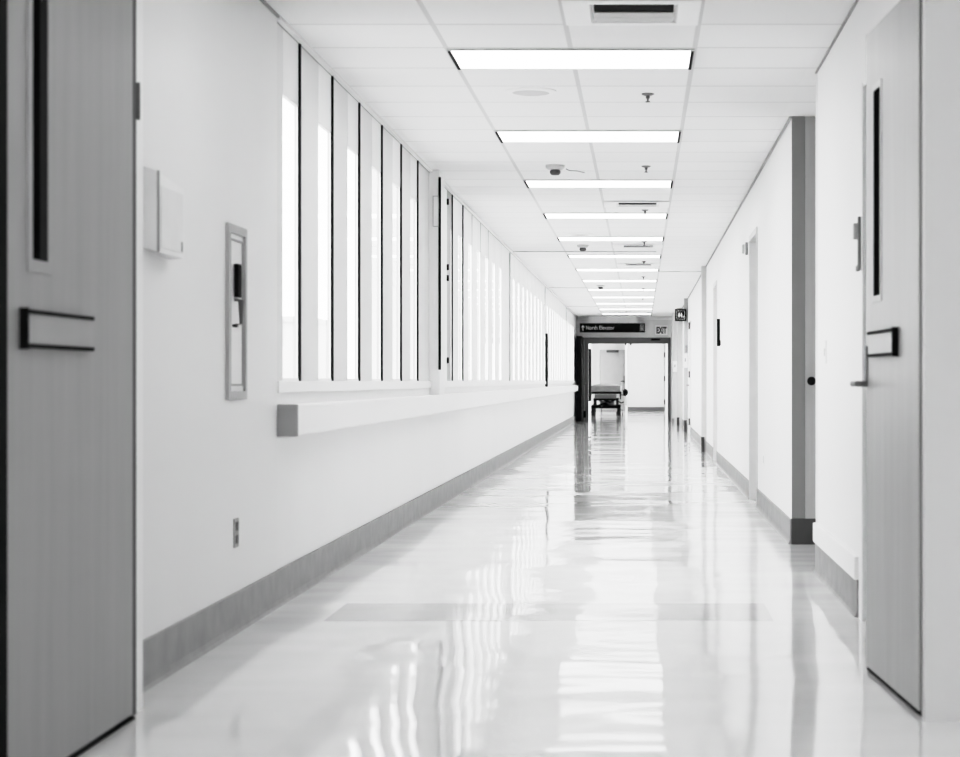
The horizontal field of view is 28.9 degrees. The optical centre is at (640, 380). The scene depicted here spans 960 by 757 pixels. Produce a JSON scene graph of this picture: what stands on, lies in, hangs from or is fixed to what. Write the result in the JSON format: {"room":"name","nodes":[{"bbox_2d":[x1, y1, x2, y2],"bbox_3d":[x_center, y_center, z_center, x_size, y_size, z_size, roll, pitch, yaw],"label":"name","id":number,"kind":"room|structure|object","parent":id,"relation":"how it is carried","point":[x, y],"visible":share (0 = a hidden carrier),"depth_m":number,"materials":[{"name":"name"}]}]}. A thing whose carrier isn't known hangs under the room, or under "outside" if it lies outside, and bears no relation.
{"room":"hospital interior","nodes":[
{"label":"hospital interior","id":0,"kind":"room"},
{"bbox_2d":[143,0,591,639],"bbox_3d":[-1.789,-0.323,35.235,0.222,2.725,58.730,0,0,0],"label":"wall","id":1,"kind":"structure","parent":0,"point":[210,66],"depth_m":8.27,"materials":[{"name":"paint"}]},
{"bbox_2d":[143,166,183,259],"bbox_3d":[-1.648,-0.578,6.393,0.060,0.295,0.354,0,0,0],"label":"wall holder","id":2,"kind":"object","parent":1,"relation":"attached to","point":[163,199],"visible":0.98,"depth_m":6.28,"materials":[{"name":"grey paint"}]},
{"bbox_2d":[225,222,246,399],"bbox_3d":[-1.657,-0.281,7.643,0.044,0.717,0.345,0,0,0],"label":"fire extinguisher cabinet","id":3,"kind":"object","parent":1,"relation":"attached to","point":[235,236],"visible":1,"depth_m":7.61,"materials":[{"name":"white metal"}]},
{"bbox_2d":[233,518,238,547],"bbox_3d":[-1.675,0.628,7.655,0.011,0.120,0.080,0,0,0],"label":"power outlet","id":4,"kind":"object","parent":1,"relation":"attached to","point":[236,520],"visible":1,"depth_m":7.63,"materials":[{"name":"grey paint"}]},
{"bbox_2d":[283,29,300,380],"bbox_3d":[-1.692,-0.830,8.935,0.028,1.666,0.410,0,0,0],"label":"window","id":5,"kind":"structure","parent":1,"relation":"in","point":[291,48],"depth_m":9.11,"materials":[{"name":"white glass"}]},
{"bbox_2d":[319,65,333,380],"bbox_3d":[-1.692,-0.830,9.900,0.028,1.666,0.410,0,0,0],"label":"window","id":6,"kind":"structure","parent":1,"relation":"in","point":[326,81],"depth_m":10.08,"materials":[{"name":"white glass"}]},
{"bbox_2d":[348,93,359,380],"bbox_3d":[-1.692,-0.830,10.865,0.028,1.666,0.410,0,0,0],"label":"window","id":7,"kind":"structure","parent":1,"relation":"in","point":[353,105],"depth_m":11.05,"materials":[{"name":"white glass"}]},
{"bbox_2d":[143,415,575,692],"bbox_3d":[-1.671,0.957,27.135,0.022,0.167,42.530,0,0,0],"label":"baseboard","id":8,"kind":"structure","parent":1,"relation":"attached to","point":[166,652],"depth_m":8.71,"materials":[{"name":"grey plastic"}]},
{"bbox_2d":[372,117,382,380],"bbox_3d":[-1.692,-0.830,11.830,0.028,1.666,0.410,0,0,0],"label":"window","id":9,"kind":"structure","parent":1,"relation":"in","point":[377,129],"depth_m":12.01,"materials":[{"name":"white glass"}]},
{"bbox_2d":[393,137,401,380],"bbox_3d":[-1.692,-0.830,12.795,0.028,1.666,0.410,0,0,0],"label":"window","id":10,"kind":"structure","parent":1,"relation":"in","point":[397,147],"depth_m":12.98,"materials":[{"name":"white glass"}]},
{"bbox_2d":[410,154,418,380],"bbox_3d":[-1.692,-0.830,13.760,0.028,1.666,0.410,0,0,0],"label":"window","id":11,"kind":"structure","parent":1,"relation":"in","point":[414,164],"depth_m":13.93,"materials":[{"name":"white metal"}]},
{"bbox_2d":[277,381,574,392],"bbox_3d":[-1.684,0.028,27.665,0.032,0.055,38.270,0,0,0],"label":"sill","id":12,"kind":"structure","parent":1,"relation":"on","point":[282,386],"depth_m":11.54,"materials":[{"name":"paint"}]},
{"bbox_2d":[277,16,576,316],"bbox_3d":[-1.680,-1.675,28.465,0.040,0.019,39.870,0,0,0],"label":"trim","id":13,"kind":"structure","parent":1,"relation":"attached to","point":[281,20],"depth_m":11.65,"materials":[{"name":"white paint"}]},
{"bbox_2d":[277,385,577,436],"bbox_3d":[-1.637,0.182,27.700,0.098,0.149,38.300,0,0,0],"label":"handrail","id":14,"kind":"object","parent":1,"relation":"attached to","point":[293,420],"visible":1,"depth_m":11.25,"materials":[{"name":"paint"}]},
{"bbox_2d":[433,196,438,226],"bbox_3d":[-1.635,-1.353,14.743,0.048,0.247,0.016,0,0,0],"label":"wall bracket","id":15,"kind":"object","parent":1,"relation":"attached to","point":[435,198],"visible":1,"depth_m":14.74,"materials":[{"name":"grey paint"}]},
{"bbox_2d":[429,170,444,394],"bbox_3d":[-1.648,-0.786,14.931,0.104,1.793,0.378,0,0,0],"label":"trim","id":16,"kind":"structure","parent":1,"relation":"attached to","point":[436,178],"depth_m":14.75,"materials":[{"name":"white paint"}]},
{"bbox_2d":[447,191,452,380],"bbox_3d":[-1.689,-0.830,16.303,0.034,1.666,0.434,0,0,0],"label":"window","id":17,"kind":"structure","parent":1,"relation":"in","point":[449,195],"depth_m":16.39,"materials":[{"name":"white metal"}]},
{"bbox_2d":[458,201,463,380],"bbox_3d":[-1.692,-0.830,17.295,0.028,1.666,0.410,0,0,0],"label":"window","id":18,"kind":"structure","parent":1,"relation":"in","point":[460,206],"depth_m":17.40,"materials":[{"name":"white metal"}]},
{"bbox_2d":[468,211,471,380],"bbox_3d":[-1.696,-0.830,18.275,0.021,1.666,0.410,0,0,0],"label":"window","id":19,"kind":"structure","parent":1,"relation":"in","point":[469,213],"depth_m":18.32,"materials":[{"name":"white glass"}]},
{"bbox_2d":[477,220,480,380],"bbox_3d":[-1.696,-0.830,19.255,0.021,1.666,0.410,0,0,0],"label":"window","id":20,"kind":"structure","parent":1,"relation":"in","point":[478,222],"depth_m":19.33,"materials":[{"name":"white glass"}]},
{"bbox_2d":[485,228,487,380],"bbox_3d":[-1.696,-0.830,20.235,0.021,1.666,0.410,0,0,0],"label":"window","id":21,"kind":"structure","parent":1,"relation":"in","point":[486,230],"depth_m":20.22,"materials":[{"name":"white glass"}]},
{"bbox_2d":[492,235,494,380],"bbox_3d":[-1.697,-0.830,21.215,0.018,1.666,0.410,0,0,0],"label":"window","id":22,"kind":"structure","parent":1,"relation":"in","point":[493,237],"depth_m":21.18,"materials":[{"name":"white glass"}]},
{"bbox_2d":[499,242,500,380],"bbox_3d":[-1.697,-0.830,22.195,0.018,1.666,0.410,0,0,0],"label":"window","id":23,"kind":"structure","parent":1,"relation":"in","point":[499,242],"depth_m":22.20,"materials":[{"name":"white glass"}]},
{"bbox_2d":[509,252,510,380],"bbox_3d":[-1.686,-0.823,23.710,0.028,1.645,0.060,0,0,0],"label":"trim","id":24,"kind":"structure","parent":1,"relation":"attached to","point":[509,252],"depth_m":23.68,"materials":[{"name":"grey paint"}]},
{"bbox_2d":[513,256,514,380],"bbox_3d":[-1.697,-0.830,24.545,0.018,1.666,0.410,0,0,0],"label":"window","id":25,"kind":"structure","parent":1,"relation":"in","point":[513,256],"depth_m":24.66,"materials":[{"name":"white glass"}]},
{"bbox_2d":[518,260,519,380],"bbox_3d":[-1.697,-0.830,25.525,0.018,1.666,0.410,0,0,0],"label":"window","id":26,"kind":"structure","parent":1,"relation":"in","point":[518,260],"depth_m":25.64,"materials":[{"name":"white glass"}]},
{"bbox_2d":[522,264,523,380],"bbox_3d":[-1.697,-0.830,26.505,0.018,1.666,0.410,0,0,0],"label":"window","id":27,"kind":"structure","parent":1,"relation":"in","point":[522,264],"depth_m":26.51,"materials":[{"name":"white glass"}]},
{"bbox_2d":[526,268,527,380],"bbox_3d":[-1.697,-0.830,27.485,0.018,1.666,0.410,0,0,0],"label":"window","id":28,"kind":"structure","parent":1,"relation":"in","point":[526,268],"depth_m":27.43,"materials":[{"name":"white glass"}]},
{"bbox_2d":[530,272,531,380],"bbox_3d":[-1.697,-0.830,28.465,0.018,1.666,0.410,0,0,0],"label":"window","id":29,"kind":"structure","parent":1,"relation":"in","point":[530,272],"depth_m":28.43,"materials":[{"name":"white glass"}]},
{"bbox_2d":[534,276,535,380],"bbox_3d":[-1.697,-0.830,29.445,0.018,1.666,0.410,0,0,0],"label":"window","id":30,"kind":"structure","parent":1,"relation":"in","point":[534,276],"depth_m":29.50,"materials":[{"name":"white glass"}]},
{"bbox_2d":[541,283,541,380],"bbox_3d":[-1.697,-0.830,31.405,0.018,1.666,0.410,0,0,0],"label":"window","id":31,"kind":"structure","parent":1,"relation":"in","point":[541,283],"depth_m":31.57,"materials":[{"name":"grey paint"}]},
{"bbox_2d":[545,333,547,386],"bbox_3d":[-1.664,-0.370,32.560,0.044,0.940,0.120,0,0,0],"label":"wall strip","id":32,"kind":"object","parent":1,"relation":"attached to","point":[546,334],"visible":1,"depth_m":32.50,"materials":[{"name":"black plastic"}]},
{"bbox_2d":[549,291,550,380],"bbox_3d":[-1.697,-0.830,34.345,0.018,1.666,0.410,0,0,0],"label":"window","id":33,"kind":"structure","parent":1,"relation":"in","point":[549,291],"depth_m":34.33,"materials":[{"name":"grey paint"}]},
{"bbox_2d":[552,294,552,380],"bbox_3d":[-1.697,-0.830,35.325,0.018,1.666,0.410,0,0,0],"label":"window","id":34,"kind":"structure","parent":1,"relation":"in","point":[552,294],"depth_m":35.49,"materials":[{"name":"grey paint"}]},
{"bbox_2d":[554,296,554,380],"bbox_3d":[-1.697,-0.830,36.305,0.018,1.666,0.410,0,0,0],"label":"window","id":35,"kind":"structure","parent":1,"relation":"in","point":[554,296],"depth_m":36.32,"materials":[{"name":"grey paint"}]},
{"bbox_2d":[557,299,557,380],"bbox_3d":[-1.697,-0.830,37.285,0.018,1.666,0.410,0,0,0],"label":"window","id":36,"kind":"structure","parent":1,"relation":"in","point":[557,299],"depth_m":37.47,"materials":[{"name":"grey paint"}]},
{"bbox_2d":[565,307,565,380],"bbox_3d":[-1.697,-0.830,41.205,0.018,1.666,0.410,0,0,0],"label":"window","id":37,"kind":"structure","parent":1,"relation":"in","point":[565,307],"depth_m":41.40,"materials":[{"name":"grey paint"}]},
{"bbox_2d":[566,308,566,380],"bbox_3d":[-1.686,-0.823,41.630,0.028,1.645,0.060,0,0,0],"label":"trim","id":38,"kind":"structure","parent":1,"relation":"attached to","point":[566,308],"depth_m":41.59,"materials":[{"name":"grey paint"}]},
{"bbox_2d":[568,310,568,380],"bbox_3d":[-1.697,-0.830,43.165,0.018,1.666,0.410,0,0,0],"label":"window","id":39,"kind":"structure","parent":1,"relation":"in","point":[568,310],"depth_m":43.33,"materials":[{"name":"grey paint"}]},
{"bbox_2d":[513,251,655,251],"bbox_3d":[-0.745,-1.684,24.015,1.890,0.022,0.030,0,0,0],"label":"trim","id":40,"kind":"structure","parent":1,"relation":"attached to","point":[513,251],"depth_m":24.00,"materials":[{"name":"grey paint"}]},
{"bbox_2d":[78,411,959,756],"bbox_3d":[-0.200,1.089,29.800,4.800,0.101,69.600,0,0,0],"label":"floor","id":41,"kind":"structure","parent":0,"point":[628,507],"depth_m":7.30,"materials":[{"name":"white tile"}]},
{"bbox_2d":[591,384,622,415],"bbox_3d":[-1.050,0.560,55.934,0.986,0.960,2.032,0,0,0],"label":"hospital gurney","id":42,"kind":"object","parent":41,"relation":"on","point":[606,392],"visible":0.93,"depth_m":55.02,"materials":[{"name":"grey metal"}]},
{"bbox_2d":[616,383,627,414],"bbox_3d":[-0.575,0.550,57.395,0.333,0.980,0.368,0,0,18],"label":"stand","id":43,"kind":"object","parent":41,"relation":"on","point":[625,391],"visible":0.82,"depth_m":57.36,"materials":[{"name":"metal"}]},
{"bbox_2d":[625,344,626,410],"bbox_3d":[-0.501,-0.323,63.220,0.061,2.725,0.120,0,0,0],"label":"trim","id":44,"kind":"structure","parent":41,"relation":"on","point":[626,344],"depth_m":63.16,"materials":[{"name":"white paint"}]},
{"bbox_2d":[260,0,858,316],"bbox_3d":[-0.200,-1.730,29.800,4.800,0.110,69.600,0,0,0],"label":"ceiling","id":45,"kind":"structure","parent":0,"point":[755,64],"depth_m":11.44,"materials":[{"name":"tile"}]},
{"bbox_2d":[505,87,556,96],"bbox_3d":[-0.640,-1.675,10.750,0.300,0.021,0.300,0,0,0],"label":"ceiling speaker","id":46,"kind":"object","parent":45,"relation":"attached to","point":[518,91],"visible":1,"depth_m":10.69,"materials":[{"name":"white plastic"}]},
{"bbox_2d":[512,90,548,95],"bbox_3d":[-0.640,-1.669,10.750,0.236,0.011,0.236,0,0,0],"label":"grille","id":47,"kind":"object","parent":46,"relation":"attached to","point":[514,92],"depth_m":10.72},
{"bbox_2d":[546,164,564,174],"bbox_3d":[-0.670,-1.646,14.450,0.150,0.078,0.150,0,0,0],"label":"security camera","id":48,"kind":"object","parent":45,"relation":"attached to","point":[554,169],"visible":1,"depth_m":14.41,"materials":[{"name":"grey paint"}]},
{"bbox_2d":[447,48,694,69],"bbox_3d":[-0.356,-1.687,9.660,1.257,0.036,0.570,0,0,0],"label":"recessed light","id":49,"kind":"object","parent":45,"relation":"in","point":[463,58],"visible":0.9,"depth_m":9.63,"materials":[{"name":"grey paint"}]},
{"bbox_2d":[494,130,680,142],"bbox_3d":[-0.356,-1.687,12.710,1.257,0.036,0.570,0,0,0],"label":"recessed light","id":50,"kind":"object","parent":45,"relation":"in","point":[505,136],"visible":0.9,"depth_m":12.70,"materials":[{"name":"white plastic"}]},
{"bbox_2d":[523,180,673,187],"bbox_3d":[-0.356,-1.687,15.760,1.257,0.036,0.570,0,0,0],"label":"recessed light","id":51,"kind":"object","parent":45,"relation":"in","point":[529,183],"visible":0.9,"depth_m":15.73,"materials":[{"name":"white plastic"}]},
{"bbox_2d":[543,213,667,218],"bbox_3d":[-0.356,-1.687,18.810,1.257,0.036,0.570,0,0,0],"label":"recessed light","id":52,"kind":"object","parent":45,"relation":"in","point":[546,215],"visible":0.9,"depth_m":18.77,"materials":[{"name":"white plastic"}]},
{"bbox_2d":[545,214,665,217],"bbox_3d":[-0.356,-1.692,18.810,1.217,0.026,0.540,0,0,0],"label":"diffuser","id":53,"kind":"object","parent":52,"relation":"attached to","point":[546,215],"depth_m":18.83,"materials":[{"name":"white plastic"}]},
{"bbox_2d":[557,237,663,240],"bbox_3d":[-0.356,-1.687,21.860,1.257,0.036,0.570,0,0,0],"label":"recessed light","id":54,"kind":"object","parent":45,"relation":"in","point":[558,238],"visible":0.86,"depth_m":21.80,"materials":[{"name":"white plastic"}]},
{"bbox_2d":[580,316,644,331],"bbox_3d":[-0.743,-1.472,47.977,1.692,0.425,0.066,0,0,0],"label":"sign","id":55,"kind":"object","parent":45,"relation":"hanging from","point":[594,323],"visible":1,"depth_m":47.95,"materials":[{"name":"black plastic"}]},
{"bbox_2d":[567,254,660,257],"bbox_3d":[-0.356,-1.687,24.910,1.257,0.036,0.570,0,0,0],"label":"recessed light","id":56,"kind":"object","parent":45,"relation":"in","point":[568,255],"visible":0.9,"depth_m":24.75,"materials":[{"name":"white plastic"}]},
{"bbox_2d":[575,268,658,271],"bbox_3d":[-0.356,-1.687,27.960,1.257,0.036,0.570,0,0,0],"label":"recessed light","id":57,"kind":"object","parent":45,"relation":"in","point":[576,269],"visible":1,"depth_m":27.86,"materials":[{"name":"white plastic"}]},
{"bbox_2d":[577,269,657,270],"bbox_3d":[-0.356,-1.692,27.960,1.217,0.026,0.540,0,0,0],"label":"diffuser","id":58,"kind":"object","parent":57,"relation":"attached to","point":[577,269],"depth_m":27.98,"materials":[{"name":"white plastic"}]},
{"bbox_2d":[582,280,656,281],"bbox_3d":[-0.356,-1.687,31.010,1.257,0.036,0.570,0,0,0],"label":"recessed light","id":59,"kind":"object","parent":45,"relation":"in","point":[582,280],"visible":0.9,"depth_m":30.97,"materials":[{"name":"white plastic"}]},
{"bbox_2d":[587,289,655,290],"bbox_3d":[-0.356,-1.687,34.060,1.257,0.036,0.570,0,0,0],"label":"recessed light","id":60,"kind":"object","parent":45,"relation":"in","point":[587,289],"visible":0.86,"depth_m":34.12,"materials":[{"name":"white plastic"}]},
{"bbox_2d":[592,296,654,297],"bbox_3d":[-0.356,-1.687,37.110,1.257,0.036,0.570,0,0,0],"label":"recessed light","id":61,"kind":"object","parent":45,"relation":"in","point":[592,296],"visible":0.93,"depth_m":36.90,"materials":[{"name":"white plastic"}]},
{"bbox_2d":[599,308,652,309],"bbox_3d":[-0.356,-1.687,43.210,1.257,0.036,0.570,0,0,0],"label":"recessed light","id":62,"kind":"object","parent":45,"relation":"in","point":[599,308],"visible":0.9,"depth_m":43.05,"materials":[{"name":"white plastic"}]},
{"bbox_2d":[561,0,701,25],"bbox_3d":[-0.043,-1.684,8.440,0.619,0.022,0.580,0,0,0],"label":"ceiling vent","id":63,"kind":"object","parent":45,"relation":"in","point":[576,12],"visible":1,"depth_m":8.41,"materials":[{"name":"white plastic"}]},
{"bbox_2d":[604,202,668,206],"bbox_3d":[-0.043,-1.684,17.590,0.619,0.022,0.580,0,0,0],"label":"ceiling vent","id":64,"kind":"object","parent":45,"relation":"in","point":[606,204],"visible":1,"depth_m":17.56,"materials":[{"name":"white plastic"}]},
{"bbox_2d":[613,245,662,247],"bbox_3d":[-0.043,-1.684,23.080,0.619,0.022,0.580,0,0,0],"label":"ceiling vent","id":65,"kind":"object","parent":45,"relation":"in","point":[614,246],"visible":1,"depth_m":23.05,"materials":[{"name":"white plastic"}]},
{"bbox_2d":[617,264,659,265],"bbox_3d":[-0.043,-1.684,26.740,0.619,0.022,0.580,0,0,0],"label":"ceiling vent","id":66,"kind":"object","parent":45,"relation":"in","point":[617,264],"visible":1,"depth_m":26.80,"materials":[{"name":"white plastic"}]},
{"bbox_2d":[589,349,590,400],"bbox_3d":[-1.359,-0.160,49.300,0.053,1.386,0.600,0,0,0],"label":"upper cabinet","id":67,"kind":"object","parent":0,"point":[589,349],"visible":0.8,"depth_m":49.00,"materials":[{"name":"black plastic"}]},
{"bbox_2d":[592,344,627,410],"bbox_3d":[-0.200,-0.323,64.400,3.400,2.725,0.400,0,0,0],"label":"wall","id":68,"kind":"structure","parent":0,"point":[594,346],"depth_m":64.20,"materials":[{"name":"white paint"}]},
{"bbox_2d":[596,348,599,410],"bbox_3d":[-1.493,-0.060,64.150,0.114,2.200,0.100,0,0,0],"label":"trim","id":69,"kind":"structure","parent":68,"relation":"attached to","point":[597,349],"depth_m":64.09,"materials":[{"name":"white paint"}]},
{"bbox_2d":[600,350,624,410],"bbox_3d":[-0.955,-0.026,64.115,0.941,2.108,0.170,0,0,0],"label":"door","id":70,"kind":"structure","parent":68,"relation":"in","point":[612,362],"depth_m":64.14,"materials":[{"name":"grey paint"}]},
{"bbox_2d":[576,320,671,420],"bbox_3d":[-0.415,-0.323,48.460,2.950,2.725,0.120,0,0,0],"label":"wall","id":71,"kind":"structure","parent":0,"point":[649,332],"depth_m":48.40,"materials":[{"name":"grey paint"}]},
{"bbox_2d":[576,317,671,319],"bbox_3d":[-0.365,-1.642,48.385,2.650,0.084,0.070,0,0,0],"label":"trim","id":72,"kind":"structure","parent":71,"relation":"attached to","point":[577,318],"depth_m":48.35,"materials":[{"name":"white paint"}]},
{"bbox_2d":[583,338,670,420],"bbox_3d":[-0.388,-0.048,48.415,2.325,2.175,0.250,0,0,0],"label":"doorway","id":73,"kind":"structure","parent":71,"relation":"in","point":[586,341],"depth_m":48.37,"materials":[{"name":"grey paint"}]},
{"bbox_2d":[576,336,585,421],"bbox_3d":[-1.524,-0.056,47.630,0.241,2.168,1.460,0,0,0],"label":"door","id":74,"kind":"structure","parent":73,"relation":"attached to","point":[579,339],"depth_m":46.90,"materials":[{"name":"black plastic"}]},
{"bbox_2d":[655,325,667,334],"bbox_3d":[0.534,-1.329,48.371,0.324,0.251,0.057,0,0,0],"label":"exit sign","id":75,"kind":"object","parent":71,"relation":"attached to","point":[659,329],"visible":1,"depth_m":48.35,"materials":[{"name":"white plastic"}]},
{"bbox_2d":[665,344,667,410],"bbox_3d":[1.065,-0.323,63.250,0.469,2.725,0.100,0,0,0],"label":"door frame","id":76,"kind":"structure","parent":0,"point":[666,345],"depth_m":63.19,"materials":[{"name":"white paint"}]},
{"bbox_2d":[628,344,664,410],"bbox_3d":[0.186,-0.241,63.204,1.285,2.538,0.112,0,0,0],"label":"door","id":77,"kind":"structure","parent":76,"relation":"attached to","point":[646,362],"depth_m":63.19,"materials":[{"name":"grey paint"}]},
{"bbox_2d":[683,0,899,555],"bbox_3d":[1.480,-0.323,27.070,1.040,2.725,42.660,0,0,0],"label":"wall","id":78,"kind":"structure","parent":0,"point":[840,73],"depth_m":11.88,"materials":[{"name":"white paint"}]},
{"bbox_2d":[672,313,676,422],"bbox_3d":[0.867,-0.323,45.747,0.206,2.725,0.306,0,0,0],"label":"trim","id":79,"kind":"structure","parent":78,"relation":"attached to","point":[674,323],"depth_m":45.60,"materials":[{"name":"paint"}]},
{"bbox_2d":[677,308,682,425],"bbox_3d":[0.899,-0.323,42.807,0.141,2.725,0.226,0,0,0],"label":"trim","id":80,"kind":"structure","parent":78,"relation":"attached to","point":[679,323],"depth_m":42.70,"materials":[{"name":"paint"}]},
{"bbox_2d":[675,309,685,320],"bbox_3d":[0.807,-1.342,37.630,0.232,0.244,0.039,0,0,0],"label":"restroom sign","id":81,"kind":"object","parent":78,"relation":"attached to","point":[680,314],"visible":1,"depth_m":37.62,"materials":[{"name":"black plastic"}]},
{"bbox_2d":[684,298,687,431],"bbox_3d":[0.922,-0.323,37.837,0.096,2.725,0.286,0,0,0],"label":"trim","id":82,"kind":"structure","parent":78,"relation":"attached to","point":[685,299],"depth_m":37.70,"materials":[{"name":"paint"}]},
{"bbox_2d":[686,321,690,434],"bbox_3d":[0.919,-0.065,36.038,0.101,2.190,1.124,0,0,0],"label":"door","id":83,"kind":"structure","parent":78,"relation":"in","point":[689,322],"depth_m":35.50,"materials":[{"name":"white plastic"}]},
{"bbox_2d":[682,419,712,459],"bbox_3d":[0.949,0.961,36.350,0.022,0.158,24.100,0,0,0],"label":"baseboard","id":84,"kind":"structure","parent":78,"relation":"attached to","point":[709,449],"depth_m":30.04,"materials":[{"name":"grey plastic"}]},
{"bbox_2d":[701,266,706,451],"bbox_3d":[0.927,-0.323,27.247,0.086,2.725,0.306,0,0,0],"label":"trim","id":85,"kind":"structure","parent":78,"relation":"attached to","point":[703,268],"depth_m":27.10,"materials":[{"name":"paint"}]},
{"bbox_2d":[713,280,716,459],"bbox_3d":[1.001,-0.115,23.800,0.108,2.310,1.000,0,0,0],"label":"door","id":86,"kind":"structure","parent":78,"relation":"in","point":[715,283],"depth_m":24.25,"materials":[{"name":"white paint"}]},
{"bbox_2d":[717,319,720,345],"bbox_3d":[0.939,-0.585,22.330,0.042,0.330,0.080,0,0,0],"label":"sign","id":87,"kind":"object","parent":78,"relation":"attached to","point":[718,320],"visible":1,"depth_m":22.30,"materials":[{"name":"black plastic"}]},
{"bbox_2d":[716,451,748,498],"bbox_3d":[0.949,0.961,19.775,0.022,0.158,7.050,0,0,0],"label":"baseboard","id":88,"kind":"structure","parent":78,"relation":"attached to","point":[739,480],"depth_m":18.84,"materials":[{"name":"grey plastic"}]},
{"bbox_2d":[682,117,791,308],"bbox_3d":[0.957,-1.679,29.840,0.026,0.011,36.120,0,0,0],"label":"trim","id":89,"kind":"structure","parent":78,"relation":"attached to","point":[789,118],"depth_m":15.75,"materials":[{"name":"grey paint"}]},
{"bbox_2d":[742,242,747,254],"bbox_3d":[0.935,-1.188,16.665,0.050,0.115,0.170,0,0,0],"label":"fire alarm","id":90,"kind":"object","parent":78,"relation":"attached to","point":[745,245],"visible":1,"depth_m":16.58,"materials":[{"name":"white plastic"}]},
{"bbox_2d":[749,226,757,503],"bbox_3d":[1.012,-0.115,15.725,0.127,2.310,1.050,0,0,0],"label":"door","id":91,"kind":"structure","parent":78,"relation":"in","point":[753,238],"depth_m":16.20,"materials":[{"name":"white paint"}]},
{"bbox_2d":[755,488,790,543],"bbox_3d":[0.949,0.961,13.500,0.022,0.158,3.400,0,0,0],"label":"baseboard","id":92,"kind":"structure","parent":78,"relation":"attached to","point":[771,512],"depth_m":13.11,"materials":[{"name":"grey plastic"}]},
{"bbox_2d":[816,75,817,522],"bbox_3d":[0.967,-0.448,10.082,0.026,2.435,0.044,0,0,0],"label":"trim","id":93,"kind":"structure","parent":78,"relation":"attached to","point":[816,75],"depth_m":10.06,"materials":[{"name":"white paint"}]},
{"bbox_2d":[824,340,826,363],"bbox_3d":[0.955,-0.150,9.600,0.011,0.120,0.080,0,0,0],"label":"light switch","id":94,"kind":"object","parent":78,"relation":"attached to","point":[825,341],"visible":1,"depth_m":9.56,"materials":[{"name":"paint"}]},
{"bbox_2d":[813,543,858,616],"bbox_3d":[0.949,0.957,9.120,0.022,0.166,1.960,0,0,0],"label":"baseboard","id":95,"kind":"structure","parent":78,"relation":"attached to","point":[837,580],"depth_m":8.90,"materials":[{"name":"grey plastic"}]},
{"bbox_2d":[813,522,858,579],"bbox_3d":[0.954,0.824,9.120,0.032,0.103,1.960,0,0,0],"label":"trim","id":96,"kind":"structure","parent":78,"relation":"attached to","point":[840,553],"depth_m":8.84,"materials":[{"name":"white paint"}]},
{"bbox_2d":[853,217,860,270],"bbox_3d":[0.943,-0.598,8.080,0.030,0.235,0.080,0,0,0],"label":"wall bracket","id":97,"kind":"object","parent":78,"relation":"attached to","point":[856,226],"visible":1,"depth_m":8.04,"materials":[{"name":"grey metal"}]},
{"bbox_2d":[859,83,865,620],"bbox_3d":[0.968,-0.125,8.065,0.024,2.330,0.130,0,0,0],"label":"trim","id":98,"kind":"structure","parent":78,"relation":"attached to","point":[862,90],"depth_m":8.00,"materials":[{"name":"white paint"}]},
{"bbox_2d":[850,0,921,716],"bbox_3d":[0.845,-0.115,6.172,0.118,2.310,0.957,0,0,-6],"label":"door","id":99,"kind":"structure","parent":78,"relation":"in","point":[893,348],"depth_m":6.12,"materials":[{"name":"grey wood"}]},
{"bbox_2d":[792,116,804,517],"bbox_3d":[1.002,-0.405,11.782,0.085,2.560,0.016,0,0,0],"label":"wall","id":100,"kind":"structure","parent":0,"point":[798,122],"depth_m":11.77,"materials":[{"name":"grey paint"}]},
{"bbox_2d":[791,518,815,543],"bbox_3d":[1.036,0.958,11.773,0.158,0.165,0.015,0,0,0],"label":"baseboard","id":101,"kind":"structure","parent":100,"relation":"attached to","point":[801,528],"depth_m":11.76,"materials":[{"name":"plastic"}]},
{"bbox_2d":[805,117,815,518],"bbox_3d":[1.498,-0.403,11.745,0.905,2.556,0.091,0,0,0],"label":"door","id":102,"kind":"structure","parent":100,"relation":"in","point":[810,122],"depth_m":11.76,"materials":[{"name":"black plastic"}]},
{"bbox_2d":[922,0,959,721],"bbox_3d":[1.533,-0.323,5.670,1.334,2.725,0.060,0,0,0],"label":"wall","id":103,"kind":"structure","parent":0,"point":[940,18],"depth_m":5.64,"materials":[{"name":"paint"}]},
{"bbox_3d":[-1.740,-1.532,5.145,0.100,0.305,1.450,0,0,0],"label":"wall","id":104,"kind":"structure","parent":0,"visible":0},
{"bbox_2d":[0,0,142,756],"bbox_3d":[-1.622,-0.170,5.136,0.176,2.420,1.472,0,0,0],"label":"door","id":105,"kind":"structure","parent":104,"relation":"in","point":[71,71],"depth_m":5.01,"materials":[{"name":"grey wood"}]},
{"label":"outside","id":106,"kind":"structure","parent":0,"visible":0},
{"bbox_3d":[-31.310,1.110,40.000,57.380,0.100,100.000,0,0,0],"label":"ground","id":107,"kind":"structure","parent":106,"visible":0},
{"bbox_2d":[283,316,326,377],"bbox_3d":[-7.225,0.005,31.500,3.650,2.110,3.100,0,0,0],"label":"outbuilding","id":108,"kind":"structure","parent":107,"relation":"on","point":[288,321],"depth_m":30.00,"materials":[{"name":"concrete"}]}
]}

